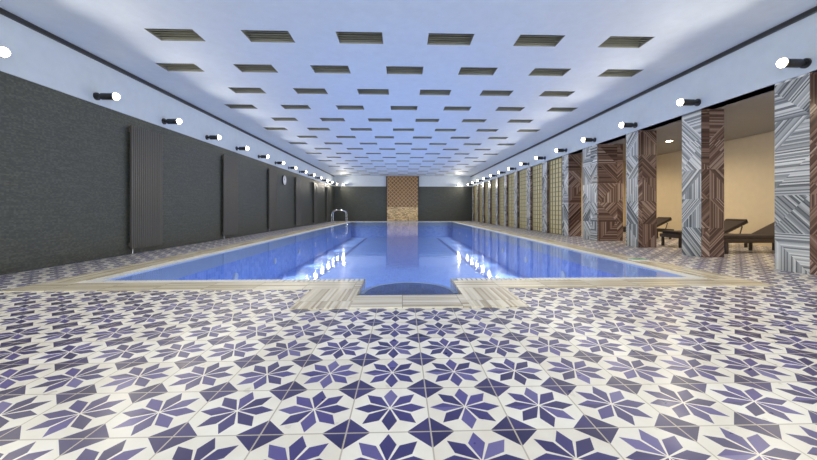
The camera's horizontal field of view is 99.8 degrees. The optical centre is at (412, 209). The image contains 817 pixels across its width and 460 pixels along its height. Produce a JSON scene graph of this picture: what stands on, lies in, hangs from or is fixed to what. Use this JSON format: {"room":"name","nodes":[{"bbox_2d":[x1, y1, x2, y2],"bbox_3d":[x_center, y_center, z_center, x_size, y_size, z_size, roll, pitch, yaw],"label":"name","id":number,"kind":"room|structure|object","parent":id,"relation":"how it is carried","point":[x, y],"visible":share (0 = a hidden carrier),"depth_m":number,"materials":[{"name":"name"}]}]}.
{"room":"indoor swimming pool","nodes":[
{"label":"indoor swimming pool","id":0,"kind":"room"},
{"bbox_2d":[0,71,333,274],"bbox_3d":[-6.682,-0.565,13.393,0.200,3.130,35.200,0,0,-2],"label":"wall","id":1,"kind":"structure","parent":0,"point":[65,158],"depth_m":6.86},
{"bbox_2d":[128,125,161,253],"bbox_3d":[-6.365,-0.450,8.201,0.098,2.900,1.000,0,0,-2],"label":"radiator","id":2,"kind":"object","parent":1,"relation":"attached to","point":[145,145],"visible":1,"depth_m":8.12,"materials":[{"name":"metal"}]},
{"bbox_2d":[222,154,237,238],"bbox_3d":[-6.493,-0.450,12.198,0.098,2.900,1.000,0,0,-2],"label":"radiator","id":3,"kind":"object","parent":1,"relation":"attached to","point":[230,164],"visible":1,"depth_m":12.14,"materials":[{"name":"metal"}]},
{"bbox_2d":[268,168,276,231],"bbox_3d":[-6.621,-0.450,16.197,0.098,2.900,1.000,0,0,-2],"label":"radiator","id":4,"kind":"object","parent":1,"relation":"attached to","point":[272,174],"visible":1,"depth_m":16.08,"materials":[{"name":"metal"}]},
{"bbox_2d":[282,175,285,184],"bbox_3d":[-6.694,-1.550,17.895,0.064,0.520,0.520,0,0,-2],"label":"wall clock","id":5,"kind":"object","parent":1,"relation":"attached to","point":[283,176],"visible":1,"depth_m":17.83,"materials":[{"name":"metal"}]},
{"bbox_2d":[295,177,300,224],"bbox_3d":[-6.749,-0.450,20.194,0.098,2.900,1.000,0,0,-2],"label":"radiator","id":6,"kind":"object","parent":1,"relation":"attached to","point":[297,180],"visible":1,"depth_m":19.94,"materials":[{"name":"metal"}]},
{"bbox_2d":[313,182,317,222],"bbox_3d":[-6.877,-0.450,24.192,0.098,2.900,1.000,0,0,-2],"label":"radiator","id":7,"kind":"object","parent":1,"relation":"attached to","point":[315,185],"visible":1,"depth_m":24.07,"materials":[{"name":"metal"}]},
{"bbox_2d":[326,186,328,221],"bbox_3d":[-7.005,-0.450,28.190,0.098,2.900,1.000,0,0,-2],"label":"radiator","id":8,"kind":"object","parent":1,"relation":"attached to","point":[327,188],"visible":1,"depth_m":27.95,"materials":[{"name":"metal"}]},
{"bbox_2d":[334,186,471,220],"bbox_3d":[0.923,-0.565,31.346,16.150,3.130,0.200,0,0,-2],"label":"wall","id":9,"kind":"structure","parent":0,"point":[361,203],"depth_m":31.24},
{"bbox_2d":[386,176,418,220],"bbox_3d":[-0.945,-1.025,31.091,2.960,4.050,0.150,0,0,-2],"label":"mosaic panel","id":10,"kind":"object","parent":9,"relation":"attached to","point":[402,192],"visible":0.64,"depth_m":31.05,"materials":[{"name":"tile"}]},
{"bbox_2d":[0,221,816,459],"bbox_3d":[1.489,1.000,13.655,16.150,0.001,35.200,0,0,-2],"label":"floor","id":11,"kind":"structure","parent":0,"point":[624,373],"depth_m":2.13,"materials":[{"name":"tile"}]},
{"bbox_2d":[0,221,775,308],"bbox_3d":[-0.529,1.644,16.541,9.800,1.312,26.100,0,0,-2],"label":"swimming pool","id":12,"kind":"object","parent":11,"relation":"in","point":[393,264],"visible":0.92,"depth_m":8.43,"materials":[{"name":"liquid"}]},
{"bbox_2d":[331,210,347,223],"bbox_3d":[-5.425,0.947,25.515,1.132,1.905,0.594,0,0,-2],"label":"pool ladder","id":13,"kind":"object","parent":12,"relation":"attached to","point":[334,210],"visible":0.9,"depth_m":25.76,"materials":[{"name":"metal"}]},
{"bbox_2d":[628,259,649,260],"bbox_3d":[4.445,0.977,6.781,0.320,0.022,0.170,0,0,-2],"label":"depth marker","id":14,"kind":"object","parent":12,"relation":"on","point":[628,259],"visible":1,"depth_m":6.71,"materials":[{"name":"white ceramic"}]},
{"bbox_2d":[472,186,473,220],"bbox_3d":[5.572,-0.565,30.654,0.500,3.130,0.500,0,0,-2],"label":"pillar","id":15,"kind":"structure","parent":11,"relation":"on","point":[472,186],"depth_m":30.57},
{"bbox_2d":[474,185,476,221],"bbox_3d":[5.493,-0.563,29.686,0.080,3.126,1.426,0,0,-2],"label":"lattice panel","id":16,"kind":"object","parent":11,"relation":"on","point":[475,187],"visible":0.59,"depth_m":30.10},
{"bbox_2d":[477,184,478,221],"bbox_3d":[5.634,-0.565,28.725,0.500,3.130,0.500,0,0,-2],"label":"pillar","id":17,"kind":"structure","parent":11,"relation":"on","point":[477,184],"depth_m":28.59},
{"bbox_2d":[479,184,481,221],"bbox_3d":[5.555,-0.563,27.757,0.080,3.126,1.426,0,0,-2],"label":"lattice panel","id":18,"kind":"object","parent":11,"relation":"on","point":[480,185],"visible":0.62,"depth_m":28.17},
{"bbox_2d":[482,182,484,222],"bbox_3d":[5.696,-0.565,26.796,0.500,3.130,0.500,0,0,-2],"label":"pillar","id":19,"kind":"structure","parent":11,"relation":"on","point":[483,183],"depth_m":26.60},
{"bbox_2d":[485,182,487,222],"bbox_3d":[5.617,-0.563,25.828,0.080,3.126,1.426,0,0,-2],"label":"lattice panel","id":20,"kind":"object","parent":11,"relation":"on","point":[486,183],"visible":0.55,"depth_m":26.19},
{"bbox_2d":[488,180,490,223],"bbox_3d":[5.757,-0.565,24.867,0.500,3.130,0.500,0,0,-2],"label":"pillar","id":21,"kind":"structure","parent":11,"relation":"on","point":[489,181],"depth_m":24.78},
{"bbox_2d":[491,179,495,224],"bbox_3d":[5.678,-0.563,23.899,0.080,3.126,1.426,0,0,-2],"label":"lattice panel","id":22,"kind":"object","parent":11,"relation":"on","point":[493,182],"visible":0.66,"depth_m":24.18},
{"bbox_2d":[496,178,498,224],"bbox_3d":[5.819,-0.565,22.938,0.500,3.130,0.500,0,0,-2],"label":"pillar","id":23,"kind":"structure","parent":11,"relation":"on","point":[497,179],"depth_m":22.70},
{"bbox_2d":[499,176,503,225],"bbox_3d":[5.740,-0.563,21.970,0.080,3.126,1.426,0,0,-2],"label":"lattice panel","id":24,"kind":"object","parent":11,"relation":"on","point":[501,179],"visible":0.57,"depth_m":22.24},
{"bbox_2d":[504,175,507,226],"bbox_3d":[5.881,-0.565,21.009,0.500,3.130,0.500,0,0,-2],"label":"pillar","id":25,"kind":"structure","parent":11,"relation":"on","point":[505,176],"depth_m":20.75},
{"bbox_2d":[508,173,513,226],"bbox_3d":[5.802,-0.563,20.041,0.080,3.126,1.426,0,0,-2],"label":"lattice panel","id":26,"kind":"object","parent":11,"relation":"on","point":[510,176],"visible":0.62,"depth_m":20.17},
{"bbox_2d":[514,171,518,227],"bbox_3d":[5.943,-0.565,19.080,0.500,3.130,0.500,0,0,-2],"label":"pillar","id":27,"kind":"structure","parent":11,"relation":"on","point":[516,174],"depth_m":18.94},
{"bbox_2d":[519,169,526,228],"bbox_3d":[5.864,-0.563,18.112,0.080,3.126,1.426,0,0,-2],"label":"lattice panel","id":28,"kind":"object","parent":11,"relation":"on","point":[523,173],"visible":0.67,"depth_m":18.21,"materials":[{"name":"beige glass"}]},
{"bbox_2d":[527,167,531,229],"bbox_3d":[6.004,-0.565,17.151,0.500,3.130,0.500,0,0,-2],"label":"pillar","id":29,"kind":"structure","parent":11,"relation":"on","point":[529,169],"depth_m":17.00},
{"bbox_2d":[532,164,541,231],"bbox_3d":[5.925,-0.563,16.183,0.080,3.126,1.426,0,0,-2],"label":"lattice panel","id":30,"kind":"object","parent":11,"relation":"on","point":[536,170],"visible":0.58,"depth_m":16.31,"materials":[{"name":"beige glass"}]},
{"bbox_2d":[542,161,548,232],"bbox_3d":[6.066,-0.565,15.222,0.500,3.130,0.500,0,0,-2],"label":"pillar","id":31,"kind":"structure","parent":11,"relation":"on","point":[545,165],"depth_m":15.11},
{"bbox_2d":[549,157,561,234],"bbox_3d":[5.987,-0.563,14.254,0.080,3.126,1.426,0,0,-2],"label":"lattice panel","id":32,"kind":"object","parent":11,"relation":"on","point":[555,166],"visible":0.67,"depth_m":14.38,"materials":[{"name":"beige glass"}]},
{"bbox_2d":[562,154,580,235],"bbox_3d":[6.128,-0.565,13.293,0.500,3.130,0.500,0,0,-2],"label":"pillar","id":33,"kind":"structure","parent":11,"relation":"on","point":[571,163],"depth_m":13.05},
{"bbox_2d":[583,144,622,240],"bbox_3d":[6.358,-0.565,11.569,0.850,3.130,0.900,0,0,-2],"label":"pillar","id":34,"kind":"structure","parent":11,"relation":"on","point":[602,163],"depth_m":11.13,"materials":[{"name":"brown wood"}]},
{"bbox_2d":[626,130,656,246],"bbox_3d":[6.251,-0.565,9.435,0.500,3.130,0.500,0,0,-2],"label":"pillar","id":35,"kind":"structure","parent":11,"relation":"on","point":[641,145],"depth_m":9.19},
{"bbox_2d":[623,217,673,238],"bbox_3d":[7.918,0.623,12.059,2.000,0.753,0.660,0,0,-2],"label":"sun lounger","id":36,"kind":"object","parent":11,"relation":"on","point":[660,220],"visible":0.32,"depth_m":11.80,"materials":[{"name":"wood"}]},
{"bbox_2d":[682,109,723,256],"bbox_3d":[6.313,-0.565,7.506,0.500,3.130,0.500,0,0,-2],"label":"pillar","id":37,"kind":"structure","parent":11,"relation":"on","point":[702,129],"depth_m":7.26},
{"bbox_2d":[660,219,747,247],"bbox_3d":[8.001,0.623,9.461,2.000,0.753,0.660,0,0,-2],"label":"sun lounger","id":38,"kind":"object","parent":11,"relation":"on","point":[730,225],"visible":0.35,"depth_m":9.28,"materials":[{"name":"wood"}]},
{"bbox_2d":[724,222,774,253],"bbox_3d":[8.043,0.623,8.162,2.000,0.753,0.660,0,0,-2],"label":"sun lounger","id":39,"kind":"object","parent":11,"relation":"on","point":[766,234],"visible":0.5,"depth_m":7.86,"materials":[{"name":"wood"}]},
{"bbox_2d":[775,72,816,274],"bbox_3d":[6.375,-0.565,5.577,0.500,3.130,0.500,0,0,-2],"label":"pillar","id":40,"kind":"structure","parent":11,"relation":"on","point":[796,97],"depth_m":5.51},
{"bbox_2d":[0,0,816,175],"bbox_3d":[1.489,-2.600,13.655,16.150,0.940,35.200,0,0,-2],"label":"ceiling","id":41,"kind":"structure","parent":0,"point":[686,34],"depth_m":7.06,"materials":[{"name":"paint"}]},
{"bbox_2d":[0,14,333,185],"bbox_3d":[-6.672,-2.600,13.393,0.220,0.940,35.200,0,0,-2],"label":"bulkhead","id":42,"kind":"object","parent":41,"relation":"attached to","point":[35,57],"visible":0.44,"depth_m":7.24,"materials":[{"name":"paint"}]},
{"bbox_2d":[0,46,9,57],"bbox_3d":[-6.068,-2.280,4.958,0.448,0.150,0.150,0,0,-2],"label":"wall spotlight","id":43,"kind":"object","parent":42,"relation":"attached to","point":[4,52],"visible":1,"depth_m":4.94,"materials":[{"name":"metal"}]},
{"bbox_2d":[93,92,119,99],"bbox_3d":[-6.130,-2.280,6.907,0.448,0.150,0.150,0,0,-2],"label":"wall spotlight","id":44,"kind":"object","parent":42,"relation":"attached to","point":[104,96],"visible":1,"depth_m":6.86,"materials":[{"name":"metal"}]},
{"bbox_2d":[0,8,333,176],"bbox_3d":[-6.537,-3.031,13.388,0.050,0.073,35.180,0,0,-2],"label":"trim","id":45,"kind":"structure","parent":42,"relation":"attached to","point":[2,11],"depth_m":7.28,"materials":[{"name":"metal"}]},
{"bbox_2d":[162,118,181,123],"bbox_3d":[-6.192,-2.280,8.856,0.448,0.150,0.150,0,0,-2],"label":"wall spotlight","id":46,"kind":"object","parent":42,"relation":"attached to","point":[164,121],"visible":1,"depth_m":8.81,"materials":[{"name":"metal"}]},
{"bbox_2d":[205,135,220,139],"bbox_3d":[-6.255,-2.280,10.805,0.448,0.150,0.150,0,0,-2],"label":"wall spotlight","id":47,"kind":"object","parent":42,"relation":"attached to","point":[212,137],"visible":1,"depth_m":10.76,"materials":[{"name":"metal"}]},
{"bbox_2d":[236,146,248,150],"bbox_3d":[-6.317,-2.280,12.754,0.448,0.150,0.150,0,0,-2],"label":"wall spotlight","id":48,"kind":"object","parent":42,"relation":"attached to","point":[246,148],"visible":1,"depth_m":12.71,"materials":[{"name":"metal"}]},
{"bbox_2d":[258,155,268,157],"bbox_3d":[-6.380,-2.280,14.703,0.448,0.150,0.150,0,0,-2],"label":"wall spotlight","id":49,"kind":"object","parent":42,"relation":"attached to","point":[259,156],"visible":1,"depth_m":14.65,"materials":[{"name":"metal"}]},
{"bbox_2d":[144,28,653,174],"bbox_3d":[-0.518,-3.140,18.063,10.460,0.140,24.220,0,0,-2],"label":"vents","id":50,"kind":"object","parent":41,"relation":"in","point":[162,34],"depth_m":7.75,"materials":[{"name":"grey metal"}]},
{"bbox_2d":[334,176,470,186],"bbox_3d":[-0.926,-2.600,31.276,12.410,0.940,0.220,0,0,-2],"label":"bulkhead","id":51,"kind":"object","parent":41,"relation":"attached to","point":[424,181],"visible":0.86,"depth_m":31.22,"materials":[{"name":"paint"}]},
{"bbox_2d":[471,12,816,186],"bbox_3d":[6.002,-2.600,13.799,0.320,0.940,35.200,0,0,-2],"label":"bulkhead","id":52,"kind":"object","parent":41,"relation":"attached to","point":[752,67],"visible":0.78,"depth_m":7.22,"materials":[{"name":"paint"}]},
{"bbox_2d":[535,156,545,159],"bbox_3d":[5.576,-2.280,15.086,0.448,0.150,0.150,0,0,-2],"label":"wall spotlight","id":53,"kind":"object","parent":52,"relation":"attached to","point":[536,157],"visible":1,"depth_m":15.03,"materials":[{"name":"metal"}]},
{"bbox_2d":[555,148,566,151],"bbox_3d":[5.639,-2.280,13.137,0.448,0.150,0.150,0,0,-2],"label":"wall spotlight","id":54,"kind":"object","parent":52,"relation":"attached to","point":[556,149],"visible":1,"depth_m":13.09,"materials":[{"name":"metal"}]},
{"bbox_2d":[581,138,595,141],"bbox_3d":[5.701,-2.280,11.188,0.448,0.150,0.150,0,0,-2],"label":"wall spotlight","id":55,"kind":"object","parent":52,"relation":"attached to","point":[582,139],"visible":1,"depth_m":11.13,"materials":[{"name":"metal"}]},
{"bbox_2d":[619,122,637,127],"bbox_3d":[5.763,-2.280,9.239,0.448,0.150,0.150,0,0,-2],"label":"wall spotlight","id":56,"kind":"object","parent":52,"relation":"attached to","point":[635,124],"visible":1,"depth_m":9.19,"materials":[{"name":"metal"}]},
{"bbox_2d":[470,6,816,176],"bbox_3d":[5.817,-3.031,13.783,0.050,0.073,35.180,0,0,-2],"label":"trim","id":57,"kind":"structure","parent":52,"relation":"attached to","point":[813,10],"depth_m":7.23,"materials":[{"name":"metal"}]},
{"bbox_2d":[677,99,700,105],"bbox_3d":[5.826,-2.280,7.290,0.448,0.150,0.150,0,0,-2],"label":"wall spotlight","id":58,"kind":"object","parent":52,"relation":"attached to","point":[681,102],"visible":1,"depth_m":7.24,"materials":[{"name":"metal"}]},
{"bbox_2d":[776,58,811,68],"bbox_3d":[5.888,-2.280,5.341,0.448,0.150,0.150,0,0,-2],"label":"wall spotlight","id":59,"kind":"object","parent":52,"relation":"attached to","point":[804,63],"visible":1,"depth_m":5.30,"materials":[{"name":"metal"}]},
{"bbox_2d":[581,163,623,231],"bbox_3d":[7.806,-0.565,15.558,3.400,3.130,0.200,0,0,-2],"label":"wall","id":60,"kind":"structure","parent":0,"point":[581,163],"depth_m":15.45,"materials":[{"name":"beige paint"}]},
{"bbox_2d":[624,131,774,246],"bbox_3d":[9.912,-0.565,6.020,0.200,3.130,19.400,0,0,-2],"label":"wall","id":61,"kind":"structure","parent":0,"point":[749,161],"depth_m":10.17,"materials":[{"name":"beige paint"}]}
]}

